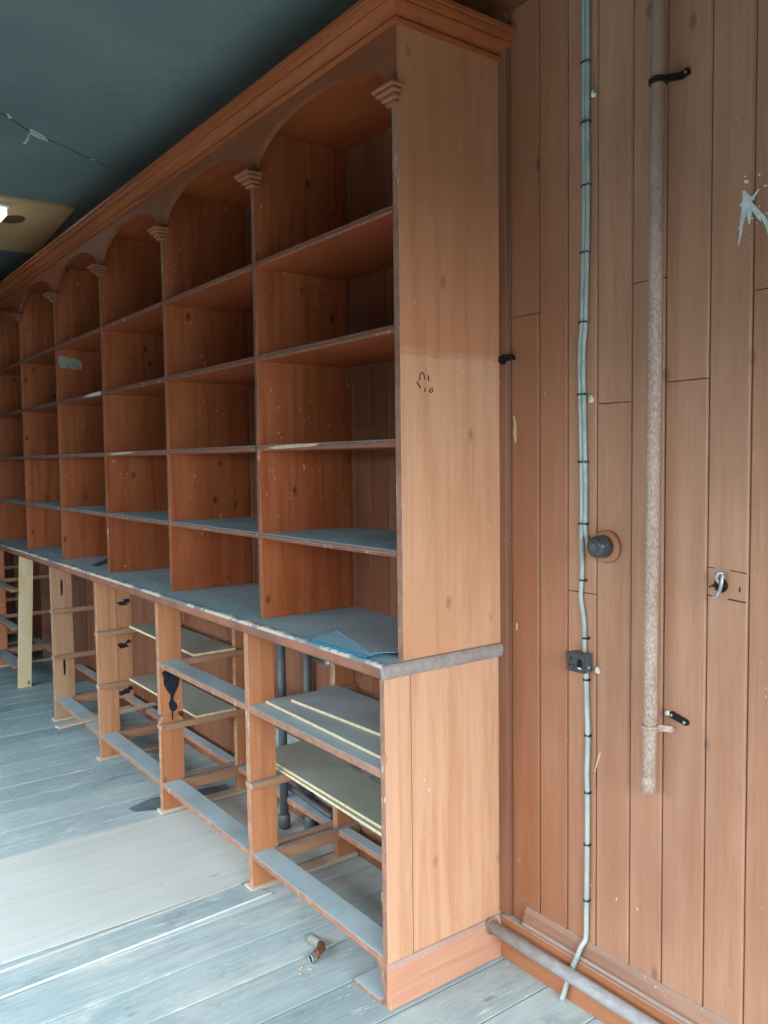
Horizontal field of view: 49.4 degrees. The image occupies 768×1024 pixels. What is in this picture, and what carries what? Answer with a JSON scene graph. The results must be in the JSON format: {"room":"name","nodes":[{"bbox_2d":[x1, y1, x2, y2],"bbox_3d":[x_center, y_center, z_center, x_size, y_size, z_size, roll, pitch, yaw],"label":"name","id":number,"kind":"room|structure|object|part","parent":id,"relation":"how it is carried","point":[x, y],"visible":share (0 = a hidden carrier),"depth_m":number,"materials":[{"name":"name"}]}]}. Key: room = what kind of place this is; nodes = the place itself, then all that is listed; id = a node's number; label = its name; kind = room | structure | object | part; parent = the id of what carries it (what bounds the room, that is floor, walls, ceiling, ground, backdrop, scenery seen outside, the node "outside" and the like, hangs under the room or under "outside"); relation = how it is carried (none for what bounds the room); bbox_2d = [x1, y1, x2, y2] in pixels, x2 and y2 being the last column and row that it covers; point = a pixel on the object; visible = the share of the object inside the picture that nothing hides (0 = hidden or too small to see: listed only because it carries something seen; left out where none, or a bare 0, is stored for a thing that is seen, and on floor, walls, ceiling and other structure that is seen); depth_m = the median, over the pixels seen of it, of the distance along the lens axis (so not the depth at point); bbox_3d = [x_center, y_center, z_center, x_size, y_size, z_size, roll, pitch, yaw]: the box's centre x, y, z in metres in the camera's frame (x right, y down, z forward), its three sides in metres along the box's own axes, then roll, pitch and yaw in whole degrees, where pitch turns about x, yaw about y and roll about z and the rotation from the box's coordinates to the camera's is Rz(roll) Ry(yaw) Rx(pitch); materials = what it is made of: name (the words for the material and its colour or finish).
{"room":"empty old shop","nodes":[
{"label":"empty old shop","id":0,"kind":"room"},
{"bbox_2d":[0,0,358,281],"bbox_3d":[-2.199,-1.681,3.357,3.120,0.101,9.800,-3,4,-37],"label":"ceiling","id":1,"kind":"structure","parent":0,"point":[93,93],"depth_m":3.13,"materials":[{"name":"paint"}]},
{"bbox_2d":[0,195,74,253],"bbox_3d":[-2.593,-1.708,4.806,1.415,0.014,1.175,-3,4,-37],"label":"board","id":2,"kind":"object","parent":1,"relation":"attached to","point":[28,224],"visible":0.81,"depth_m":4.96,"materials":[{"name":"beige wood"}]},
{"bbox_2d":[0,202,9,221],"bbox_3d":[-2.407,-1.655,4.514,0.660,0.062,0.300,-3,4,-37],"label":"ceiling light","id":3,"kind":"object","parent":2,"relation":"attached to","point":[4,207],"visible":1,"depth_m":4.60,"materials":[{"name":"white"}]},
{"bbox_2d":[0,207,6,221],"bbox_3d":[-2.407,-1.647,4.514,0.640,0.044,0.240,-3,4,-37],"label":"diffuser","id":4,"kind":"object","parent":3,"relation":"attached to","point":[3,210],"depth_m":4.60,"materials":[{"name":"white plastic"}]},
{"bbox_2d":[0,633,604,1023],"bbox_3d":[-2.188,1.354,3.523,3.250,0.081,10.000,-3,4,-37],"label":"floor","id":5,"kind":"structure","parent":0,"point":[239,965],"depth_m":2.56,"materials":[{"name":"grey wood"}]},
{"bbox_2d":[18,556,32,687],"bbox_3d":[-2.386,0.735,5.553,0.088,0.915,0.213,-3,4,-37],"label":"prop","id":6,"kind":"object","parent":5,"relation":"on","point":[25,583],"visible":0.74,"depth_m":5.54,"materials":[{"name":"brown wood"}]},
{"bbox_2d":[0,883,240,972],"bbox_3d":[-1.150,1.362,2.452,1.642,0.007,0.020,-4,5,-39],"label":"timber lath","id":7,"kind":"object","parent":5,"relation":"on","point":[216,892],"visible":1,"depth_m":2.66,"materials":[{"name":"beige wood"}]},
{"bbox_2d":[0,884,271,998],"bbox_3d":[-1.087,1.363,2.414,1.701,0.008,0.114,-4,5,-39],"label":"wooden floorboards","id":8,"kind":"object","parent":5,"relation":"on","point":[13,981],"visible":1,"depth_m":2.62,"materials":[{"name":"grey wood"}]},
{"bbox_2d":[0,793,332,964],"bbox_3d":[-1.221,1.336,2.906,2.070,0.004,0.742,-3,4,-37],"label":"floor patch","id":9,"kind":"object","parent":5,"relation":"on","point":[58,894],"visible":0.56,"depth_m":3.03,"materials":[{"name":"grey wood"}]},
{"bbox_2d":[277,644,290,829],"bbox_3d":[-0.412,0.842,3.391,0.048,0.912,0.048,-3,4,-37],"label":"pipe","id":10,"kind":"object","parent":9,"relation":"on","point":[284,815],"visible":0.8,"depth_m":3.38,"materials":[{"name":"grey metal"}]},
{"bbox_2d":[303,653,315,828],"bbox_3d":[-0.306,0.842,3.370,0.048,0.912,0.048,-3,4,-37],"label":"pipe","id":11,"kind":"object","parent":9,"relation":"on","point":[309,822],"visible":0.41,"depth_m":3.35,"materials":[{"name":"grey metal"}]},
{"bbox_2d":[276,772,332,819],"bbox_3d":[-0.390,1.125,3.447,0.024,0.082,0.652,-3,4,-37],"label":"pipe","id":12,"kind":"object","parent":11,"relation":"attached to","point":[299,793],"visible":0.54,"depth_m":3.31,"materials":[{"name":"grey metal"}]},
{"bbox_2d":[0,550,504,1010],"bbox_3d":[-1.829,0.763,4.972,0.594,0.914,6.572,-3,4,-37],"label":"base cabinet","id":13,"kind":"object","parent":5,"relation":"on","point":[437,768],"depth_m":2.60,"materials":[{"name":"wood"}]},
{"bbox_3d":[-2.868,0.692,6.207,0.103,0.898,0.030,-3,4,-37],"label":"post","id":14,"kind":"part","parent":13,"relation":"part of","materials":[{"name":"brown wood"}]},
{"bbox_3d":[-2.692,0.782,5.931,0.052,0.020,0.629,-3,4,-37],"label":"rail","id":15,"kind":"part","parent":13,"relation":"part of","materials":[{"name":"brown wood"}]},
{"bbox_3d":[-2.696,0.521,5.915,0.052,0.020,0.629,-3,4,-37],"label":"rail","id":16,"kind":"part","parent":13,"relation":"part of","materials":[{"name":"brown wood"}]},
{"bbox_3d":[-2.682,1.045,5.969,0.088,0.020,0.656,-3,4,-37],"label":"rail","id":17,"kind":"part","parent":13,"relation":"part of","materials":[{"name":"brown wood"}]},
{"bbox_3d":[-3.077,0.642,7.068,0.087,0.898,0.030,-3,4,-37],"label":"post","id":18,"kind":"part","parent":13,"relation":"part of","materials":[{"name":"brown wood"}]},
{"bbox_3d":[-2.731,1.140,6.332,0.453,0.015,0.056,-3,4,-37],"label":"sole plate","id":19,"kind":"part","parent":13,"relation":"part of","materials":[{"name":"wood"}]},
{"bbox_3d":[-2.855,1.002,6.742,0.045,0.022,0.731,-3,4,-37],"label":"rail","id":20,"kind":"part","parent":13,"relation":"part of","materials":[{"name":"brown wood"}]},
{"bbox_3d":[-2.590,0.676,6.414,0.087,0.898,0.030,-3,4,-37],"label":"post","id":21,"kind":"part","parent":13,"relation":"part of","materials":[{"name":"brown wood"}]},
{"bbox_3d":[-2.415,1.033,6.151,0.045,0.022,0.575,-3,4,-37],"label":"rail","id":22,"kind":"part","parent":13,"relation":"part of","materials":[{"name":"brown wood"}]},
{"bbox_3d":[-1.888,0.760,4.904,0.118,0.898,0.030,-3,4,-37],"label":"post","id":23,"kind":"part","parent":13,"relation":"part of","materials":[{"name":"brown wood"}]},
{"bbox_3d":[-1.661,1.116,4.599,0.088,0.020,0.812,-3,4,-37],"label":"rail","id":24,"kind":"part","parent":13,"relation":"part of","materials":[{"name":"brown wood"}]},
{"bbox_3d":[-2.103,0.718,5.761,0.087,0.913,0.030,-3,4,-37],"label":"post","id":25,"kind":"part","parent":13,"relation":"part of","materials":[{"name":"brown wood"}]},
{"bbox_3d":[-1.881,1.070,5.434,0.045,0.022,0.731,-3,4,-37],"label":"rail","id":26,"kind":"part","parent":13,"relation":"part of","materials":[{"name":"brown wood"}]},
{"bbox_3d":[-1.757,1.208,5.024,0.453,0.015,0.056,-3,4,-37],"label":"sole plate","id":27,"kind":"part","parent":13,"relation":"part of","materials":[{"name":"beige wood"}]},
{"bbox_3d":[-1.495,1.101,4.526,0.050,0.010,0.567,3,5,44],"label":"timber strip","id":28,"kind":"part","parent":13,"relation":"part of","materials":[{"name":"beige wood"}]},
{"bbox_3d":[-1.407,0.794,4.246,0.103,0.898,0.030,-3,4,-37],"label":"post","id":29,"kind":"part","parent":13,"relation":"part of","materials":[{"name":"brown wood"}]},
{"bbox_3d":[-1.615,0.744,5.106,0.087,0.898,0.030,-3,4,-37],"label":"post","id":30,"kind":"part","parent":13,"relation":"part of","materials":[{"name":"brown wood"}]},
{"bbox_3d":[-1.270,1.242,4.370,0.453,0.015,0.056,-3,4,-37],"label":"sole plate","id":31,"kind":"part","parent":13,"relation":"part of","materials":[{"name":"beige wood"}]},
{"bbox_3d":[-1.174,1.150,3.945,0.088,0.020,0.812,-3,4,-37],"label":"rail","id":32,"kind":"part","parent":13,"relation":"part of","materials":[{"name":"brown wood"}]},
{"bbox_3d":[-1.394,1.104,4.781,0.045,0.022,0.731,-3,4,-37],"label":"rail","id":33,"kind":"part","parent":13,"relation":"part of","materials":[{"name":"brown wood"}]},
{"bbox_3d":[-0.920,0.828,3.592,0.103,0.898,0.030,-3,4,-37],"label":"post","id":34,"kind":"part","parent":13,"relation":"part of","materials":[{"name":"brown wood"}]},
{"bbox_2d":[129,673,235,717],"bbox_3d":[-0.987,0.869,4.014,0.192,0.010,0.827,-3,4,-37],"label":"sheet","id":35,"kind":"object","parent":13,"relation":"on","point":[197,703],"visible":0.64,"depth_m":3.88,"materials":[{"name":"beige wood"}]},
{"bbox_2d":[129,622,235,656],"bbox_3d":[-0.988,0.598,3.996,0.200,0.011,0.822,-3,4,-37],"label":"sheet","id":36,"kind":"object","parent":13,"relation":"on","point":[194,644],"visible":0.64,"depth_m":3.84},
{"bbox_3d":[-0.695,0.661,3.259,0.086,0.023,0.812,-3,4,-37],"label":"rail","id":37,"kind":"part","parent":13,"relation":"part of","materials":[{"name":"brown wood"}]},
{"bbox_3d":[-0.782,1.276,3.716,0.453,0.015,0.056,-3,4,-37],"label":"sole plate","id":38,"kind":"part","parent":13,"relation":"part of","materials":[{"name":"wood"}]},
{"bbox_3d":[-0.687,1.184,3.291,0.088,0.020,0.812,-3,4,-37],"label":"rail","id":39,"kind":"part","parent":13,"relation":"part of","materials":[{"name":"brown wood"}]},
{"bbox_3d":[-0.907,1.138,4.127,0.045,0.022,0.731,-3,4,-37],"label":"rail","id":40,"kind":"part","parent":13,"relation":"part of","materials":[{"name":"brown wood"}]},
{"bbox_3d":[-0.641,0.812,3.799,0.087,0.898,0.030,-3,4,-37],"label":"post","id":41,"kind":"part","parent":13,"relation":"part of","materials":[{"name":"brown wood"}]},
{"bbox_2d":[0,538,502,680],"bbox_3d":[-1.744,0.285,4.935,0.456,0.042,6.463,-3,4,-37],"label":"countertop","id":42,"kind":"structure","parent":13,"relation":"on","point":[236,607],"depth_m":2.98,"materials":[{"name":"paint"}]},
{"bbox_2d":[91,558,107,565],"bbox_3d":[-1.561,0.278,4.634,0.038,0.003,0.356,-1,4,-4],"label":"thin lath","id":43,"kind":"object","parent":42,"relation":"on","point":[105,560],"visible":0.79,"depth_m":4.60,"materials":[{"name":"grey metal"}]},
{"bbox_2d":[0,0,515,660],"bbox_3d":[-1.736,-0.609,4.868,0.438,1.750,6.505,-3,4,-37],"label":"shelving unit","id":44,"kind":"object","parent":42,"relation":"on","point":[126,371],"visible":1,"depth_m":2.94,"materials":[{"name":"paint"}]},
{"bbox_3d":[-2.437,-0.996,5.830,0.382,0.020,0.776,-3,4,-37],"label":"shelf","id":45,"kind":"part","parent":44,"relation":"part of","materials":[{"name":"brown wood"}]},
{"bbox_3d":[-2.433,-0.682,5.849,0.382,0.020,0.776,-3,4,-37],"label":"shelf","id":46,"kind":"part","parent":44,"relation":"part of","materials":[{"name":"brown wood"}]},
{"bbox_3d":[-2.429,-0.378,5.867,0.382,0.020,0.776,-3,4,-37],"label":"shelf","id":47,"kind":"part","parent":44,"relation":"part of","materials":[{"name":"brown wood"}]},
{"bbox_3d":[-2.425,-0.076,5.886,0.382,0.020,0.776,-3,4,-37],"label":"shelf","id":48,"kind":"part","parent":44,"relation":"part of","materials":[{"name":"brown wood"}]},
{"bbox_3d":[-1.960,-0.962,5.189,0.382,0.020,0.776,-3,4,-37],"label":"shelf","id":49,"kind":"part","parent":44,"relation":"part of","materials":[{"name":"brown wood"}]},
{"bbox_3d":[-1.956,-0.649,5.209,0.382,0.020,0.776,-3,4,-37],"label":"shelf","id":50,"kind":"part","parent":44,"relation":"part of","materials":[{"name":"brown wood"}]},
{"bbox_3d":[-1.952,-0.344,5.227,0.382,0.020,0.776,-3,4,-37],"label":"shelf","id":51,"kind":"part","parent":44,"relation":"part of","materials":[{"name":"brown wood"}]},
{"bbox_3d":[-1.949,-0.043,5.246,0.382,0.020,0.776,-3,4,-37],"label":"shelf","id":52,"kind":"part","parent":44,"relation":"part of","materials":[{"name":"brown wood"}]},
{"bbox_3d":[-1.483,-0.929,4.549,0.382,0.020,0.776,-3,4,-37],"label":"shelf","id":53,"kind":"part","parent":44,"relation":"part of","materials":[{"name":"brown wood"}]},
{"bbox_3d":[-1.479,-0.616,4.569,0.382,0.020,0.776,-3,4,-37],"label":"shelf","id":54,"kind":"part","parent":44,"relation":"part of","materials":[{"name":"brown wood"}]},
{"bbox_3d":[-1.476,-0.311,4.587,0.382,0.020,0.776,-3,4,-37],"label":"shelf","id":55,"kind":"part","parent":44,"relation":"part of","materials":[{"name":"brown wood"}]},
{"bbox_3d":[-1.472,-0.010,4.606,0.382,0.020,0.776,-3,4,-37],"label":"shelf","id":56,"kind":"part","parent":44,"relation":"part of","materials":[{"name":"brown wood"}]},
{"bbox_3d":[-1.006,-0.896,3.909,0.382,0.020,0.776,-3,4,-37],"label":"shelf","id":57,"kind":"part","parent":44,"relation":"part of","materials":[{"name":"brown wood"}]},
{"bbox_3d":[-1.002,-0.582,3.928,0.382,0.020,0.776,-3,4,-37],"label":"shelf","id":58,"kind":"part","parent":44,"relation":"part of","materials":[{"name":"brown wood"}]},
{"bbox_3d":[-0.999,-0.278,3.947,0.382,0.020,0.776,-3,4,-37],"label":"shelf","id":59,"kind":"part","parent":44,"relation":"part of","materials":[{"name":"brown wood"}]},
{"bbox_3d":[-0.995,0.024,3.966,0.382,0.020,0.776,-3,4,-37],"label":"shelf","id":60,"kind":"part","parent":44,"relation":"part of","materials":[{"name":"brown wood"}]},
{"bbox_3d":[-0.529,-0.863,3.269,0.382,0.020,0.776,-3,4,-37],"label":"shelf","id":61,"kind":"part","parent":44,"relation":"part of","materials":[{"name":"brown wood"}]},
{"bbox_3d":[-0.525,-0.549,3.288,0.382,0.020,0.776,-3,4,-37],"label":"shelf","id":62,"kind":"part","parent":44,"relation":"part of","materials":[{"name":"brown wood"}]},
{"bbox_3d":[-0.521,-0.245,3.307,0.382,0.020,0.776,-3,4,-37],"label":"shelf","id":63,"kind":"part","parent":44,"relation":"part of","materials":[{"name":"brown wood"}]},
{"bbox_3d":[-0.518,0.057,3.325,0.382,0.020,0.776,-3,4,-37],"label":"shelf","id":64,"kind":"part","parent":44,"relation":"part of","materials":[{"name":"brown wood"}]},
{"bbox_3d":[-1.738,-1.443,4.805,0.438,0.076,6.475,-3,4,-37],"label":"cornice","id":65,"kind":"part","parent":44,"relation":"part of","materials":[{"name":"brown wood"}]},
{"bbox_3d":[-0.054,-0.829,2.632,0.382,0.020,0.769,-3,4,-37],"label":"shelf","id":66,"kind":"part","parent":44,"relation":"part of","materials":[{"name":"brown wood"}]},
{"bbox_3d":[-0.051,-0.516,2.651,0.382,0.020,0.769,-3,4,-37],"label":"shelf","id":67,"kind":"part","parent":44,"relation":"part of","materials":[{"name":"brown wood"}]},
{"bbox_3d":[-0.047,-0.212,2.670,0.382,0.020,0.769,-3,4,-37],"label":"shelf","id":68,"kind":"part","parent":44,"relation":"part of","materials":[{"name":"brown wood"}]},
{"bbox_3d":[-0.043,0.090,2.688,0.382,0.020,0.769,-3,4,-37],"label":"shelf","id":69,"kind":"part","parent":44,"relation":"part of","materials":[{"name":"grey wood"}]},
{"bbox_3d":[0.188,-0.455,2.335,0.382,1.704,0.026,-3,4,-37],"label":"panel","id":70,"kind":"part","parent":44,"relation":"part of","materials":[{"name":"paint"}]},
{"bbox_2d":[311,640,369,658],"bbox_3d":[-0.095,0.392,2.476,0.149,0.004,0.347,-3,4,-37],"label":"folder","id":71,"kind":"object","parent":42,"relation":"on","point":[312,641],"visible":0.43,"depth_m":2.40,"materials":[{"name":"blue paper"}]},
{"bbox_2d":[311,631,381,656],"bbox_3d":[-0.090,0.387,2.475,0.150,0.004,0.360,-3,4,-37],"label":"folder","id":72,"kind":"object","parent":71,"relation":"on","point":[336,639],"visible":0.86,"depth_m":2.46,"materials":[{"name":"blue paper"}]},
{"bbox_2d":[336,624,397,652],"bbox_3d":[0.011,0.375,2.527,0.335,0.009,0.400,-3,4,-37],"label":"card","id":73,"kind":"object","parent":72,"relation":"on","point":[375,638],"visible":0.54,"depth_m":2.53,"materials":[{"name":"grey paper"}]},
{"bbox_3d":[-0.432,0.862,2.938,0.103,0.898,0.030,-3,4,-37],"label":"post","id":74,"kind":"part","parent":13,"relation":"part of","materials":[{"name":"brown wood"}]},
{"bbox_3d":[-0.420,1.172,3.473,0.045,0.022,0.731,-3,4,-37],"label":"rail","id":75,"kind":"part","parent":13,"relation":"part of","materials":[{"name":"brown wood"}]},
{"bbox_3d":[-0.295,1.310,3.063,0.453,0.015,0.056,-3,4,-37],"label":"sole plate","id":76,"kind":"part","parent":13,"relation":"part of","materials":[{"name":"wood"}]},
{"bbox_3d":[-0.213,0.694,2.613,0.086,0.023,0.793,-3,4,-37],"label":"rail","id":77,"kind":"part","parent":13,"relation":"part of","materials":[{"name":"brown wood"}]},
{"bbox_3d":[-0.206,1.218,2.645,0.088,0.020,0.793,-3,4,-37],"label":"rail","id":78,"kind":"part","parent":13,"relation":"part of","materials":[{"name":"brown wood"}]},
{"bbox_2d":[265,691,380,758],"bbox_3d":[-0.081,0.669,2.691,0.305,0.009,0.747,-3,4,-37],"label":"sheet","id":79,"kind":"object","parent":13,"relation":"on","point":[366,741],"visible":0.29,"depth_m":2.62,"materials":[{"name":"grey wood"}]},
{"bbox_2d":[291,684,379,735],"bbox_3d":[-0.050,0.658,2.706,0.223,0.009,0.728,-3,4,-37],"label":"sheet","id":80,"kind":"object","parent":79,"relation":"on","point":[337,702],"visible":0.57,"depth_m":2.80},
{"bbox_2d":[276,765,381,835],"bbox_3d":[-0.117,0.930,2.803,0.245,0.009,0.948,-3,4,-37],"label":"sheet","id":81,"kind":"object","parent":13,"relation":"on","point":[358,818],"visible":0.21,"depth_m":2.67,"materials":[{"name":"beige wood"}]},
{"bbox_2d":[276,740,381,828],"bbox_3d":[-0.111,0.919,2.810,0.235,0.010,0.957,-3,4,-37],"label":"shelf board","id":82,"kind":"object","parent":81,"relation":"on","point":[356,789],"visible":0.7,"depth_m":2.87,"materials":[{"name":"beige wood"}]},
{"bbox_3d":[-0.154,0.846,3.145,0.087,0.898,0.030,-3,4,-37],"label":"post","id":83,"kind":"part","parent":13,"relation":"part of","materials":[{"name":"brown wood"}]},
{"bbox_3d":[0.061,1.205,2.828,0.045,0.022,0.709,-3,4,-37],"label":"rail","id":84,"kind":"part","parent":13,"relation":"part of","materials":[{"name":"brown wood"}]},
{"bbox_3d":[0.001,1.348,2.391,0.125,0.013,0.126,-3,4,-37],"label":"sole plate","id":85,"kind":"part","parent":13,"relation":"part of","materials":[{"name":"grey wood"}]},
{"bbox_3d":[0.177,0.895,2.405,0.442,0.914,0.022,-3,4,-37],"label":"panel","id":86,"kind":"part","parent":13,"relation":"part of","materials":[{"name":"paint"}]},
{"bbox_3d":[0.192,1.291,2.413,0.446,0.122,0.015,-3,4,-37],"label":"skirting","id":87,"kind":"part","parent":13,"relation":"part of","materials":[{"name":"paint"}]},
{"bbox_2d":[307,933,325,963],"bbox_3d":[-0.206,1.332,2.551,0.056,0.032,0.128,-1,4,-7],"label":"pipe fitting","id":88,"kind":"object","parent":5,"relation":"on","point":[314,940],"visible":1,"depth_m":2.55,"materials":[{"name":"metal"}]},
{"bbox_2d":[307,933,322,948],"bbox_3d":[-0.213,1.330,2.587,0.045,0.030,0.031,3,5,44],"label":"socket","id":89,"kind":"object","parent":88,"relation":"attached to","point":[312,939],"depth_m":2.58,"materials":[{"name":"plastic"}]},
{"bbox_2d":[4,0,767,1023],"bbox_3d":[-0.986,-0.229,4.338,0.142,2.950,9.714,-3,4,-37],"label":"wall","id":90,"kind":"structure","parent":0,"point":[678,874],"depth_m":2.11,"materials":[{"name":"brown wood"}]},
{"bbox_2d":[313,658,329,666],"bbox_3d":[-0.213,0.578,3.219,0.040,0.043,0.221,-3,4,-37],"label":"valve","id":91,"kind":"object","parent":90,"relation":"attached to","point":[326,663],"visible":0.38,"depth_m":3.25,"materials":[{"name":"grey metal"}]},
{"bbox_2d":[452,0,527,18],"bbox_3d":[-1.090,-1.601,4.188,0.120,0.190,9.600,-3,4,-37],"label":"trim","id":92,"kind":"structure","parent":90,"relation":"attached to","point":[492,8],"depth_m":2.38,"materials":[{"name":"brown wood"}]},
{"bbox_2d":[496,11,511,914],"bbox_3d":[0.352,-0.100,2.448,0.018,2.630,0.037,-3,4,-37],"label":"trim","id":93,"kind":"structure","parent":90,"relation":"attached to","point":[505,795],"depth_m":2.44,"materials":[{"name":"brown wood"}]},
{"bbox_2d":[498,354,514,364],"bbox_3d":[0.359,-0.441,2.405,0.025,0.031,0.065,-3,4,-37],"label":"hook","id":94,"kind":"object","parent":90,"relation":"attached to","point":[504,358],"visible":1,"depth_m":2.40,"materials":[{"name":"black metal"}]},
{"bbox_2d":[486,917,660,1023],"bbox_3d":[1.058,1.290,1.510,0.052,0.051,2.464,-3,4,-37],"label":"pipe","id":95,"kind":"object","parent":90,"relation":"attached to","point":[587,986],"visible":1,"depth_m":2.24,"materials":[{"name":"grey metal"}]},
{"bbox_2d":[559,0,591,1000],"bbox_3d":[0.512,-0.114,2.208,0.095,2.936,0.049,1,4,23],"label":"cable","id":96,"kind":"object","parent":90,"relation":"attached to","point":[583,533],"visible":0.93,"depth_m":2.20,"materials":[{"name":"grey plastic"}]},
{"bbox_2d":[567,650,591,673],"bbox_3d":[0.522,0.401,2.236,0.042,0.052,0.061,-3,4,-37],"label":"electrical socket","id":97,"kind":"object","parent":90,"relation":"attached to","point":[578,661],"visible":1,"depth_m":2.22,"materials":[{"name":"grey plastic"}]},
{"bbox_2d":[577,659,581,669],"bbox_3d":[0.517,0.405,2.213,0.006,0.028,0.012,-3,4,-37],"label":"switch","id":98,"kind":"object","parent":97,"relation":"attached to","point":[579,661],"depth_m":2.21,"materials":[{"name":"plastic"}]},
{"bbox_2d":[588,395,593,402],"bbox_3d":[0.542,-0.296,2.184,0.014,0.021,0.016,-3,4,-37],"label":"lump","id":99,"kind":"object","parent":90,"relation":"in","point":[591,398],"visible":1,"depth_m":2.18,"materials":[{"name":"white"}]},
{"bbox_2d":[591,89,596,97],"bbox_3d":[0.535,-1.070,2.133,0.014,0.021,0.016,-3,4,-37],"label":"lump","id":100,"kind":"object","parent":90,"relation":"in","point":[593,92],"visible":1,"depth_m":2.13,"materials":[{"name":"white"}]},
{"bbox_2d":[595,666,600,673],"bbox_3d":[0.565,0.419,2.210,0.014,0.021,0.016,-3,4,-37],"label":"lump","id":101,"kind":"object","parent":90,"relation":"in","point":[597,669],"visible":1,"depth_m":2.21,"materials":[{"name":"white"}]},
{"bbox_2d":[587,530,620,562],"bbox_3d":[0.556,0.091,2.149,0.064,0.086,0.086,-3,4,-37],"label":"light switch","id":102,"kind":"object","parent":90,"relation":"attached to","point":[605,546],"visible":1,"depth_m":2.13,"materials":[{"name":"black plastic"}]},
{"bbox_2d":[501,907,731,1023],"bbox_3d":[1.106,1.304,1.534,0.028,0.181,2.484,-3,4,-37],"label":"baseboard","id":103,"kind":"structure","parent":90,"relation":"attached to","point":[655,999],"depth_m":2.23,"materials":[{"name":"brown wood"}]},
{"bbox_2d":[640,0,690,793],"bbox_3d":[0.664,-0.441,1.970,0.101,2.259,0.052,0,4,8],"label":"rusty pipe","id":104,"kind":"object","parent":90,"relation":"attached to","point":[658,81],"visible":1,"depth_m":1.97,"materials":[{"name":"metal"}]},
{"bbox_2d":[665,710,688,725],"bbox_3d":[0.709,0.499,2.019,0.011,0.026,0.062,-3,4,-37],"label":"latch plate","id":105,"kind":"object","parent":90,"relation":"attached to","point":[672,714],"visible":1,"depth_m":2.02,"materials":[{"name":"metal"}]},
{"bbox_2d":[707,567,746,602],"bbox_3d":[0.767,0.167,1.894,0.038,0.074,0.096,-3,4,-37],"label":"coat hook","id":106,"kind":"object","parent":90,"relation":"attached to","point":[720,585],"visible":1,"depth_m":1.90,"materials":[{"name":"metal"}]}
]}

